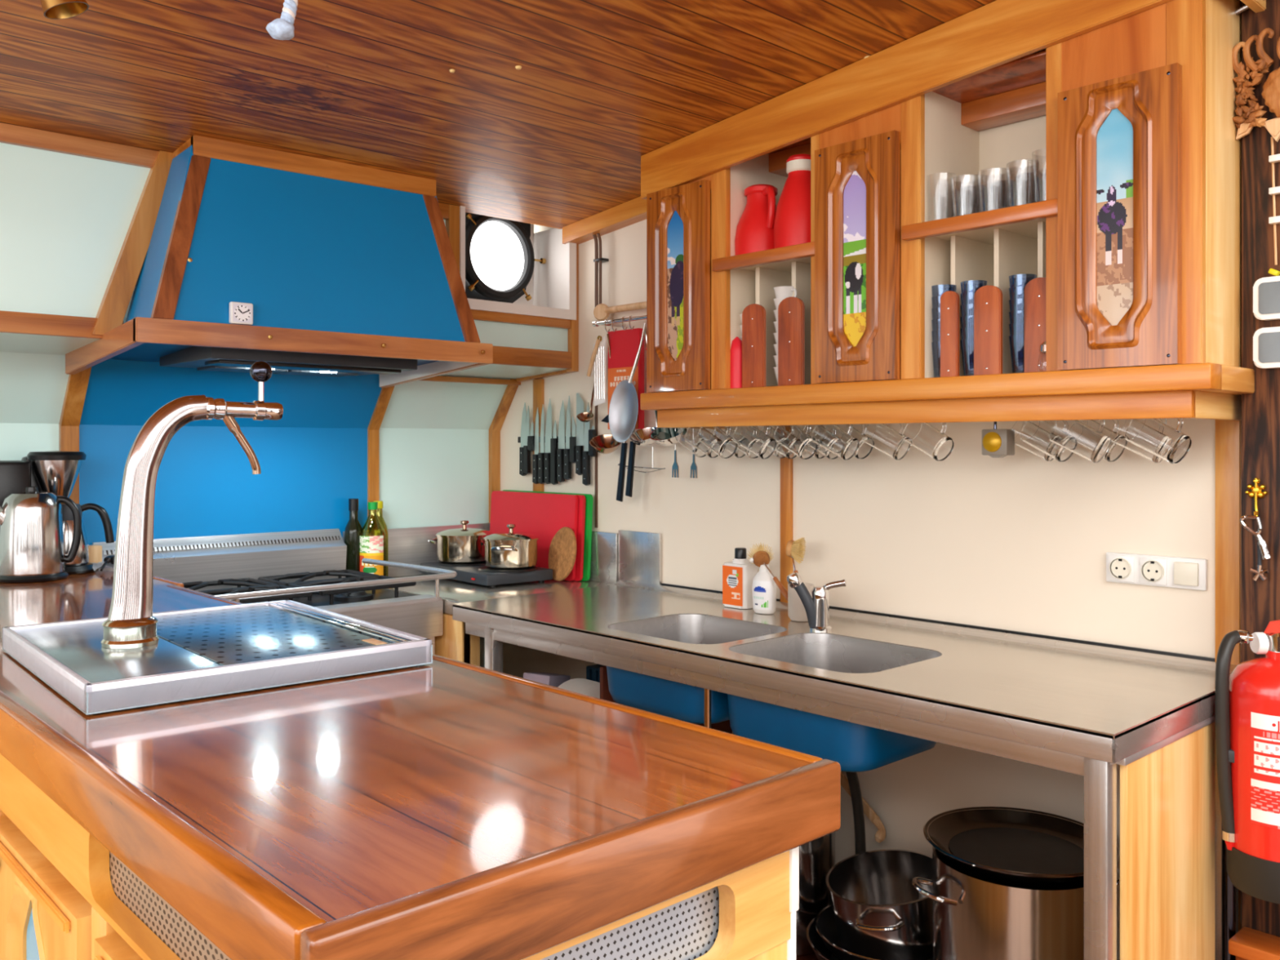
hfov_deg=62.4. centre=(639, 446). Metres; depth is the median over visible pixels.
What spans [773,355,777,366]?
cup
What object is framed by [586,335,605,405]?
grater
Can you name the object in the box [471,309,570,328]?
trim
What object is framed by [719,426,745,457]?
glass mug
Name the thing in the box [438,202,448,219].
trim
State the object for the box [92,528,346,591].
backsplash
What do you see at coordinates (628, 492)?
tongs
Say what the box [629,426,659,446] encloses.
ladle bowl
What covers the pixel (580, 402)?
kitchen knife
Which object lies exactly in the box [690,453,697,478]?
fork
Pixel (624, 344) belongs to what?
package
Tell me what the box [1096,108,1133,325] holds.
painting
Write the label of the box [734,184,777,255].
thermos jug
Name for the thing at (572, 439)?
kitchen knife
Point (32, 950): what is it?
painting
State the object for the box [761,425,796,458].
glass mug
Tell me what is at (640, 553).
plate
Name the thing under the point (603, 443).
ladle bowl
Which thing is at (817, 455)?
glass mug
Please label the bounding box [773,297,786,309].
cup
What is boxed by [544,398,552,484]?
kitchen knife
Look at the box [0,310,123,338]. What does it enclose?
trim
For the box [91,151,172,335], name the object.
trim
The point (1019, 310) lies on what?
glass
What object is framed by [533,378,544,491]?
trim
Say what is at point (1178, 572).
power outlet
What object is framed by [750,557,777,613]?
hand soap bottle
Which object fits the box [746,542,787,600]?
dish brush
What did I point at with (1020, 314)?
glass
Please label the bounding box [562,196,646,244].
trim
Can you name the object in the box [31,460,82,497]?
basket
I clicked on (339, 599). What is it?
door handle
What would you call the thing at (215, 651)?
drip tray
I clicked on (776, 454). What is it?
glass mug
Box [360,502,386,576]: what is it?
oil bottle
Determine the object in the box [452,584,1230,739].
countertop
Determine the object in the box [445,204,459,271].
trim
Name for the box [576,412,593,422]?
ladle bowl
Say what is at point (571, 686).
dinner plate
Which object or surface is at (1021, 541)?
wall
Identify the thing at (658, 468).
wire rack
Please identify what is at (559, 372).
trim
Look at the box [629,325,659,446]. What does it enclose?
ladle
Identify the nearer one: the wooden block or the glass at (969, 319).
the glass at (969, 319)
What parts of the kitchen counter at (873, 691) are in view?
leg, leg, rail, panel, leg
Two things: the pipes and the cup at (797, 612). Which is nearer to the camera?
the cup at (797, 612)
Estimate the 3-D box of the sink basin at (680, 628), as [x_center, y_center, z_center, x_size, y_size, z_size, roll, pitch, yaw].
[0.128,0.489,2.393,0.304,0.155,0.340,0,0,-43]
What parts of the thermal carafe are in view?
handle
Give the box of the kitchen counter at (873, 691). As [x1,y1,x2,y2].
[452,579,1241,959]
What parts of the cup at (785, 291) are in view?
handle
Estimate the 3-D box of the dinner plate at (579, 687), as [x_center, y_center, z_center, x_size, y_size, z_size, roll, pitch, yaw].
[-0.120,0.670,2.619,0.172,0.169,0.037,0,0,-24]
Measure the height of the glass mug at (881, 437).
0.111 m
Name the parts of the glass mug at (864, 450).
handle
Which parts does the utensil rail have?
rod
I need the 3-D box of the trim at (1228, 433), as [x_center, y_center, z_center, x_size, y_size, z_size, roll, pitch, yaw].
[1.080,0.260,1.941,0.014,2.100,0.042,0,0,-43]
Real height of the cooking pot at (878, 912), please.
0.172 m
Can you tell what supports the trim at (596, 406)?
attached to the wall at (1021, 541)
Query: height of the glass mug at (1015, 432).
0.111 m
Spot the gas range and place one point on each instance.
(308, 567)
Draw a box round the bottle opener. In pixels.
[1240,515,1271,559]
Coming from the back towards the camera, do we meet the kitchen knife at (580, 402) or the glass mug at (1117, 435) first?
the kitchen knife at (580, 402)
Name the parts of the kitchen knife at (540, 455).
handle, blade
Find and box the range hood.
[65,135,493,387]
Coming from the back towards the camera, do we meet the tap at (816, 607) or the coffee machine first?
the coffee machine
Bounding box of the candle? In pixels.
[730,337,742,388]
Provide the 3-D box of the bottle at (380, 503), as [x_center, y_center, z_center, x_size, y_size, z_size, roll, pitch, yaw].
[-0.813,0.290,3.283,0.060,0.243,0.060,0,0,-43]
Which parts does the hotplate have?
heating plate, heating plate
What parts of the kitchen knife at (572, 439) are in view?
handle, blade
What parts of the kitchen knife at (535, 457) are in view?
handle, blade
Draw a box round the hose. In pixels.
[845,771,866,854]
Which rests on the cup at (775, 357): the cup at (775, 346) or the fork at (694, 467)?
the cup at (775, 346)
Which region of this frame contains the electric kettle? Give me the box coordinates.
[0,486,81,582]
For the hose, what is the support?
attached to the kitchen counter at (873, 691)
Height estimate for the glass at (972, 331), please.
0.074 m
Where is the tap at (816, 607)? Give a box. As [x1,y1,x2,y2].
[786,572,846,631]
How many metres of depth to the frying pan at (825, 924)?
2.29 m
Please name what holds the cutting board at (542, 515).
on the countertop at (409, 545)
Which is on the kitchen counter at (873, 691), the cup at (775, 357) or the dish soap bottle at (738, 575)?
the dish soap bottle at (738, 575)
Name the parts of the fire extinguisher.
lever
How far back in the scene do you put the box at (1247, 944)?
1.78 m
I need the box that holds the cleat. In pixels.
[1267,268,1279,275]
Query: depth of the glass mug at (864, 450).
2.44 m
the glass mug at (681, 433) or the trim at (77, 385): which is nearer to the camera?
the trim at (77, 385)
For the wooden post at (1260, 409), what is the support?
attached to the wall at (1021, 541)
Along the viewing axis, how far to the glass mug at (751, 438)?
2.47 m
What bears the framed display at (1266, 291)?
attached to the wall at (1021, 541)
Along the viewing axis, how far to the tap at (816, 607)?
2.35 m
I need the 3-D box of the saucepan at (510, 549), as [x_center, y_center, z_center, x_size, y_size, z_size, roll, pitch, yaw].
[-0.392,0.300,3.217,0.168,0.131,0.231,0,0,7]
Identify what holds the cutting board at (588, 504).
on the countertop at (409, 545)
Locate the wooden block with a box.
[88,544,102,563]
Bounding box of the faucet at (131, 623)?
[101,360,283,648]
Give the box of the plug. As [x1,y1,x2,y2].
[99,555,115,571]
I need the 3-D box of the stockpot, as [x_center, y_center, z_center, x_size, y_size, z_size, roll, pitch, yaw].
[0.709,0.938,1.978,0.352,0.345,0.315,0,0,27]
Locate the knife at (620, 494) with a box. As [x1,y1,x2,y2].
[616,440,627,502]
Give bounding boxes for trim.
[0,122,158,168]
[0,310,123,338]
[58,367,91,503]
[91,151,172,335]
[367,386,394,529]
[420,375,520,385]
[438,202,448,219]
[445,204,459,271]
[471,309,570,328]
[488,378,518,522]
[491,346,571,368]
[514,369,576,382]
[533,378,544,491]
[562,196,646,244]
[565,244,578,371]
[595,405,597,528]
[780,457,792,602]
[1214,419,1241,931]
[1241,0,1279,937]
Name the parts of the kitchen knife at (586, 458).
handle, blade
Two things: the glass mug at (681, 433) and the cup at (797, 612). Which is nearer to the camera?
the cup at (797, 612)
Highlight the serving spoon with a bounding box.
[608,322,646,442]
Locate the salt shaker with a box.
[1039,341,1045,353]
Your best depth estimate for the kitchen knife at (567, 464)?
3.32 m
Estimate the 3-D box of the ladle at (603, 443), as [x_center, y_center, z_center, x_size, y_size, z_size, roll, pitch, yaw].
[-0.101,-0.154,3.110,0.095,0.353,0.085,0,0,-4]
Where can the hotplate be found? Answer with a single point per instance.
(474, 573)
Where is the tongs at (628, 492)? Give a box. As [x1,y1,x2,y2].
[625,424,635,497]
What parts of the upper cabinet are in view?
moulding, door, header panel, shelf rail, moulding, door, header panel, crown, shelf rail, header panel, moulding, door, crown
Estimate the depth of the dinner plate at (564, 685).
2.66 m
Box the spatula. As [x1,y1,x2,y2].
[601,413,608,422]
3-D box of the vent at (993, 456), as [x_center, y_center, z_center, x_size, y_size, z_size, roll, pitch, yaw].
[0.729,0.020,2.154,0.022,0.006,0.036,0,0,-43]
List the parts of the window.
pane, hull plate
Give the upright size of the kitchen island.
1.002 m
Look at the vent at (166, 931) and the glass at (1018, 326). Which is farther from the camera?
the glass at (1018, 326)
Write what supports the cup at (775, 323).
on the cup at (775, 335)
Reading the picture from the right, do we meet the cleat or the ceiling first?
the cleat
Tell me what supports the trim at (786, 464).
attached to the wall at (1021, 541)
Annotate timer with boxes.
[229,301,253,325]
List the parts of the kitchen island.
moulding, cupboard door, rail, cupboard door, rail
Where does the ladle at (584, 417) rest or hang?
hanging from the wall at (1021, 541)
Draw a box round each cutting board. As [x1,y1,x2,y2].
[489,490,577,581]
[499,490,586,581]
[502,489,593,581]
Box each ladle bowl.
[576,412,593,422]
[589,434,621,453]
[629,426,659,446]
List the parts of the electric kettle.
spout, lid knob, handle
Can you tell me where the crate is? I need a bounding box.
[586,663,604,682]
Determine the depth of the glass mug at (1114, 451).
2.02 m
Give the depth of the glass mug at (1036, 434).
2.03 m
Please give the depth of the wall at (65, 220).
2.60 m
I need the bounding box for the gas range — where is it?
[92,528,457,654]
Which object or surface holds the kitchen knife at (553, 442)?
attached to the rack at (518, 437)
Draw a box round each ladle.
[576,348,599,422]
[589,333,621,453]
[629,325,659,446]
[648,428,677,446]
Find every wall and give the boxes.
[0,142,568,667]
[500,48,1214,959]
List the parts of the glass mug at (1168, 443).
handle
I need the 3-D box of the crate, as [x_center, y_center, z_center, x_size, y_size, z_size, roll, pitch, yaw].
[-0.010,0.674,2.839,0.207,0.168,0.190,0,0,-43]
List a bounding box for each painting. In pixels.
[26,906,39,959]
[667,210,683,360]
[843,170,866,346]
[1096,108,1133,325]
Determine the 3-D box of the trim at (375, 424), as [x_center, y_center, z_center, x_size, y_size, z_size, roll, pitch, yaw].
[-0.797,0.089,3.268,0.035,0.642,0.134,0,0,-43]
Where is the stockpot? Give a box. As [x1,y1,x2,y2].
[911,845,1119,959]
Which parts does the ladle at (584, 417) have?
handle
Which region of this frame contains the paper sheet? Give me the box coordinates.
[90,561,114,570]
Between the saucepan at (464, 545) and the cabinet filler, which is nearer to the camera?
the cabinet filler
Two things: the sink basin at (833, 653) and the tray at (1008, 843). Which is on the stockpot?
the tray at (1008, 843)
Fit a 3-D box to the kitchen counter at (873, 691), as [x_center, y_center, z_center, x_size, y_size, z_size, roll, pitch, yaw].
[0.314,0.852,2.333,0.598,0.917,1.715,0,0,-43]
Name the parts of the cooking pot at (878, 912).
handle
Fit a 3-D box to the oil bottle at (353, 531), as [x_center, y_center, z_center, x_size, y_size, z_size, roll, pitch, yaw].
[-0.870,0.285,3.213,0.054,0.254,0.054,0,0,-43]
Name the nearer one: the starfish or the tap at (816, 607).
the starfish
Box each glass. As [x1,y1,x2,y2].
[960,284,986,320]
[960,301,973,332]
[960,312,973,343]
[960,315,973,355]
[960,327,973,366]
[1008,310,1024,351]
[1008,322,1024,363]
[1012,334,1024,339]
[1013,311,1024,315]
[1013,323,1024,328]
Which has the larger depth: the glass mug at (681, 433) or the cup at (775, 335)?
the glass mug at (681, 433)
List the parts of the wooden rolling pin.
pin rod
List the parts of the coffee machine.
water tank, basket lid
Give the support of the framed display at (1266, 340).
attached to the wall at (1021, 541)
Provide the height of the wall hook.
0.069 m
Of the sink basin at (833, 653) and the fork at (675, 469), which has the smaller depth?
the sink basin at (833, 653)
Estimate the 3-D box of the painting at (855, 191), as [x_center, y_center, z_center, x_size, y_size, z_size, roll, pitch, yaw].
[0.454,-0.395,2.228,0.001,0.380,0.066,0,0,-43]
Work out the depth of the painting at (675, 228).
2.62 m
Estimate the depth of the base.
2.42 m
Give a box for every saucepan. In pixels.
[427,520,493,564]
[483,523,538,568]
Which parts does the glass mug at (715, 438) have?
handle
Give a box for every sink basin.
[608,613,786,644]
[728,633,941,673]
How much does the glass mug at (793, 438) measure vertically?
0.111 m
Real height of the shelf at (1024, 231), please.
0.015 m
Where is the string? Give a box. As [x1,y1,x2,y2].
[1268,136,1279,265]
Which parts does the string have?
cord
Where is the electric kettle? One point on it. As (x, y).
(32, 548)
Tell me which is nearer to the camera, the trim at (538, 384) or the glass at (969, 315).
the glass at (969, 315)
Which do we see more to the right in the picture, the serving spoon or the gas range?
the serving spoon
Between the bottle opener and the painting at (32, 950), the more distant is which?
the bottle opener
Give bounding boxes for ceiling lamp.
[40,0,88,19]
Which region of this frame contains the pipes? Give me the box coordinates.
[592,233,608,306]
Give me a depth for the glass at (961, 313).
2.11 m
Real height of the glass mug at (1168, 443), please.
0.111 m
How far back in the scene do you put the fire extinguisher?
1.71 m
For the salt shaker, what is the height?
0.057 m
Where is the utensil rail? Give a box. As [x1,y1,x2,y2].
[592,315,646,332]
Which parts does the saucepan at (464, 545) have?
handle, lid, lid knob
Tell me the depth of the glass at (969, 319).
2.11 m
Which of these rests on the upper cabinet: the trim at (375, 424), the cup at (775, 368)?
the cup at (775, 368)
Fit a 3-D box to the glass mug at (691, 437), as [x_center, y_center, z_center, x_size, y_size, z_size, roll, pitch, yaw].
[0.166,-0.025,2.707,0.104,0.111,0.057,0,0,38]
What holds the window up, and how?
in the wall at (65, 220)
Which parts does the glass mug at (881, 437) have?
handle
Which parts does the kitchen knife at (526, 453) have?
handle, blade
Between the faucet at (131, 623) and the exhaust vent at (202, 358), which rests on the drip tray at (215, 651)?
the faucet at (131, 623)
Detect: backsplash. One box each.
[79,359,382,545]
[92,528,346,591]
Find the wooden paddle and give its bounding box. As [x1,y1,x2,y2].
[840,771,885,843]
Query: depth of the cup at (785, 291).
2.45 m
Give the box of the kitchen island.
[0,568,840,959]
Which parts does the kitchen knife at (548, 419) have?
handle, blade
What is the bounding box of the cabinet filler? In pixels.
[515,65,521,70]
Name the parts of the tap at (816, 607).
spout, lever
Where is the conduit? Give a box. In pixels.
[1235,4,1248,14]
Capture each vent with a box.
[109,851,231,959]
[159,346,417,377]
[540,886,719,959]
[989,455,1006,457]
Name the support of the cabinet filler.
attached to the ceiling
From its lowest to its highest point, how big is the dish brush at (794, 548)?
0.167 m
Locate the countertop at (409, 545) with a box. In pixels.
[342,522,618,666]
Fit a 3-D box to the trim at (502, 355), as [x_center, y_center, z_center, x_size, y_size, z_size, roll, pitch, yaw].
[-0.465,-0.269,3.083,0.720,0.052,0.024,0,0,-43]
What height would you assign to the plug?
0.033 m
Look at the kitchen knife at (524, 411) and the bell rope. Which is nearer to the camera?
the bell rope
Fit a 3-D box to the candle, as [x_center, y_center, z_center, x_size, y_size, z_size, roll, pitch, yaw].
[0.232,-0.200,2.529,0.036,0.125,0.036,0,0,-43]
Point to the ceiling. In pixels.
(558, 140)
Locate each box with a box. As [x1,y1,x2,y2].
[523,672,570,687]
[1228,926,1279,959]
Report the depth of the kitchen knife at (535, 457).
3.44 m
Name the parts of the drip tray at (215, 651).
smooth panel, perforated panel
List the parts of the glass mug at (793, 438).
handle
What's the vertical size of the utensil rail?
0.041 m
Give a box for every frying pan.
[806,916,840,959]
[815,903,932,959]
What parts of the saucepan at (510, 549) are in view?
handle, lid, lid knob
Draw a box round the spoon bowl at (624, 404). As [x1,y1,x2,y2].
[608,379,638,442]
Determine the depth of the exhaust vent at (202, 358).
2.61 m
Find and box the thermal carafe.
[61,502,114,566]
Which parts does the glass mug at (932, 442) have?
handle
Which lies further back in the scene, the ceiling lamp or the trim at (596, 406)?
the trim at (596, 406)
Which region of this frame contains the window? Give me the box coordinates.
[459,205,576,319]
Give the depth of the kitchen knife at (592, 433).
3.23 m
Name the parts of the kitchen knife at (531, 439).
handle, blade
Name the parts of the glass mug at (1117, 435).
handle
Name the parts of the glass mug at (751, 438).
handle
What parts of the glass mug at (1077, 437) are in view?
handle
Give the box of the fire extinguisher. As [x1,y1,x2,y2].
[1214,619,1279,904]
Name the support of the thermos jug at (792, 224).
on the upper cabinet
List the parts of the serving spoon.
handle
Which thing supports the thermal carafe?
on the coffee machine
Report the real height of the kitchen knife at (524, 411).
0.243 m
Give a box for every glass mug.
[675,427,706,457]
[684,426,718,457]
[697,426,737,458]
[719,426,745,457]
[728,426,758,458]
[733,426,776,459]
[758,426,785,458]
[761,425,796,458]
[773,425,817,459]
[796,425,824,458]
[803,424,838,459]
[811,424,858,460]
[836,424,872,459]
[862,423,911,460]
[902,422,954,461]
[1010,420,1056,461]
[1020,420,1073,462]
[1049,419,1111,462]
[1079,419,1125,462]
[1110,418,1166,462]
[1124,417,1191,463]
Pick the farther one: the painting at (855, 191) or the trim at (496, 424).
the trim at (496, 424)
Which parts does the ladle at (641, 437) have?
handle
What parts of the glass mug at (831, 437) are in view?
handle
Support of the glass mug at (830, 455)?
hanging from the upper cabinet
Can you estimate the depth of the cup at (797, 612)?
2.47 m
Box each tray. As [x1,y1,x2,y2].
[2,600,432,715]
[923,806,1119,883]
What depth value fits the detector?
2.14 m
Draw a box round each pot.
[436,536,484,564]
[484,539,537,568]
[795,831,835,956]
[825,848,932,959]
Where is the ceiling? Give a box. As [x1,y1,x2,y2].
[0,0,995,229]
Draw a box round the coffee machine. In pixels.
[0,450,93,574]
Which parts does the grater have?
handle, plate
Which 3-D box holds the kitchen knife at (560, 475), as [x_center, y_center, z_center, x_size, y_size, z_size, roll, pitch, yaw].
[-0.251,-0.016,3.350,0.015,0.261,0.034,0,0,-43]
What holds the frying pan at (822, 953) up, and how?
on the kitchen counter at (873, 691)
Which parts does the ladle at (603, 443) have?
handle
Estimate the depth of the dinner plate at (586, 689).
2.60 m
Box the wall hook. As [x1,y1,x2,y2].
[1244,477,1267,515]
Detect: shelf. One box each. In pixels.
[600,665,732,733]
[740,257,810,272]
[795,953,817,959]
[933,217,1045,245]
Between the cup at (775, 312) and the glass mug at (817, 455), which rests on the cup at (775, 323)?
the cup at (775, 312)
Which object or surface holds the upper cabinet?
attached to the wall at (1021, 541)
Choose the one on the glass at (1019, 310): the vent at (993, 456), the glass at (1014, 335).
the glass at (1014, 335)
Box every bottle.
[344,498,362,577]
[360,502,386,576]
[368,501,388,576]
[722,547,758,608]
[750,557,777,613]
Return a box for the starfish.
[1249,542,1269,581]
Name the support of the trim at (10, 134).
attached to the wall at (65, 220)
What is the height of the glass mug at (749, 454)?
0.111 m
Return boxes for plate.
[558,678,588,688]
[564,680,595,690]
[571,681,599,692]
[577,683,599,694]
[584,685,599,698]
[618,529,662,585]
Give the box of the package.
[608,328,644,429]
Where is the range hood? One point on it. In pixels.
(344, 269)
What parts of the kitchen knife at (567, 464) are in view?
handle, blade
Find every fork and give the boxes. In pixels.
[671,427,679,477]
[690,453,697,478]
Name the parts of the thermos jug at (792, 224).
lid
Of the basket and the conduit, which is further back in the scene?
the basket
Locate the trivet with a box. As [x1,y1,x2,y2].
[548,526,576,581]
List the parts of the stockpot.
handle, handle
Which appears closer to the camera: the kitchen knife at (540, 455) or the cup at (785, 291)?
the cup at (785, 291)
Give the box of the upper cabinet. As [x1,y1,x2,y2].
[640,0,1266,428]
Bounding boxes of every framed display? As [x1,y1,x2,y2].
[1253,275,1279,320]
[1253,326,1279,368]
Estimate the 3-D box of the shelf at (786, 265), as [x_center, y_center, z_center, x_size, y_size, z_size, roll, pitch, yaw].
[0.380,-0.435,2.494,0.235,0.015,0.270,0,0,-43]
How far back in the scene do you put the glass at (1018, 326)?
2.03 m
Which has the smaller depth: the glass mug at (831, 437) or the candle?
the glass mug at (831, 437)
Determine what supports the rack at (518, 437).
attached to the wall at (1021, 541)
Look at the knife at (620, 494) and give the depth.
3.05 m
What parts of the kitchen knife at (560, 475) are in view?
handle, blade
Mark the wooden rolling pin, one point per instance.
(602, 312)
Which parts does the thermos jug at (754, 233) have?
lid, handle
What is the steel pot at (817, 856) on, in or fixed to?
on the kitchen counter at (873, 691)
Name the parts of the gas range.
guard rail, burner, control panel, rail post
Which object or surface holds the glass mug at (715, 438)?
hanging from the upper cabinet
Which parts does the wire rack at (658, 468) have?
wire frame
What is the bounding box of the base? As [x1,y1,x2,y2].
[0,570,68,582]
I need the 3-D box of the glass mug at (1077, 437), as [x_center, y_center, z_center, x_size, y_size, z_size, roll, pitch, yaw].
[0.800,-0.025,1.922,0.104,0.111,0.057,0,0,38]
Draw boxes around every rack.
[517,435,572,442]
[617,446,665,472]
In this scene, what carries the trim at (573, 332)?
attached to the wall at (65, 220)
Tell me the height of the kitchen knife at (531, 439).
0.097 m
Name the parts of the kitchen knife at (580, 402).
handle, blade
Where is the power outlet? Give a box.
[1106,551,1207,591]
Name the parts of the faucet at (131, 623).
spout, lever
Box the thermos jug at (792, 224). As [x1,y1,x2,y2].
[773,154,810,248]
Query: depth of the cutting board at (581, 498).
3.23 m
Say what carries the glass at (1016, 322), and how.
on the glass
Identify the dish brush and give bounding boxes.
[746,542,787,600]
[786,537,805,573]
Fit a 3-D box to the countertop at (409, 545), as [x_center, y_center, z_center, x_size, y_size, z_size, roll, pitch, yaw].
[-0.483,0.785,3.200,0.583,1.050,0.624,0,0,-43]
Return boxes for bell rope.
[266,0,297,39]
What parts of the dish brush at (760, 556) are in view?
handle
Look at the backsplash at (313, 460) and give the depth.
3.00 m
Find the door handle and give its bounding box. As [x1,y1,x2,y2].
[256,589,414,606]
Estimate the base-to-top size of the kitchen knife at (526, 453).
0.226 m
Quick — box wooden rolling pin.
[593,301,646,320]
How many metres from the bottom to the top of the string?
0.220 m
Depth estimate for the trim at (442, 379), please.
3.41 m
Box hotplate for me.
[419,561,552,586]
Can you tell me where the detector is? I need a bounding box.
[982,422,1014,457]
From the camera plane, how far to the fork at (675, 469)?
2.89 m
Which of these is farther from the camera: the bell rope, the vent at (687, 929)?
the bell rope
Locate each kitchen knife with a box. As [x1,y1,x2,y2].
[519,403,526,475]
[523,405,530,474]
[527,422,534,451]
[532,407,539,484]
[537,404,545,484]
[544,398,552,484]
[550,420,558,484]
[556,400,565,482]
[564,395,571,479]
[568,417,576,462]
[575,392,584,475]
[582,402,590,485]
[588,425,596,457]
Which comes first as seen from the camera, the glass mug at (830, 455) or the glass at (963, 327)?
the glass at (963, 327)
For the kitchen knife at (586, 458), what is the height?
0.256 m
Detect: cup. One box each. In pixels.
[773,285,797,297]
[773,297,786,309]
[773,309,777,320]
[773,320,777,332]
[773,332,777,343]
[773,343,777,355]
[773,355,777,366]
[773,366,777,383]
[787,582,814,621]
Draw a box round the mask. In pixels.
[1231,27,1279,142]
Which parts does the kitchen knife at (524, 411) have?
handle, blade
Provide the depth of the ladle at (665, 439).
2.89 m

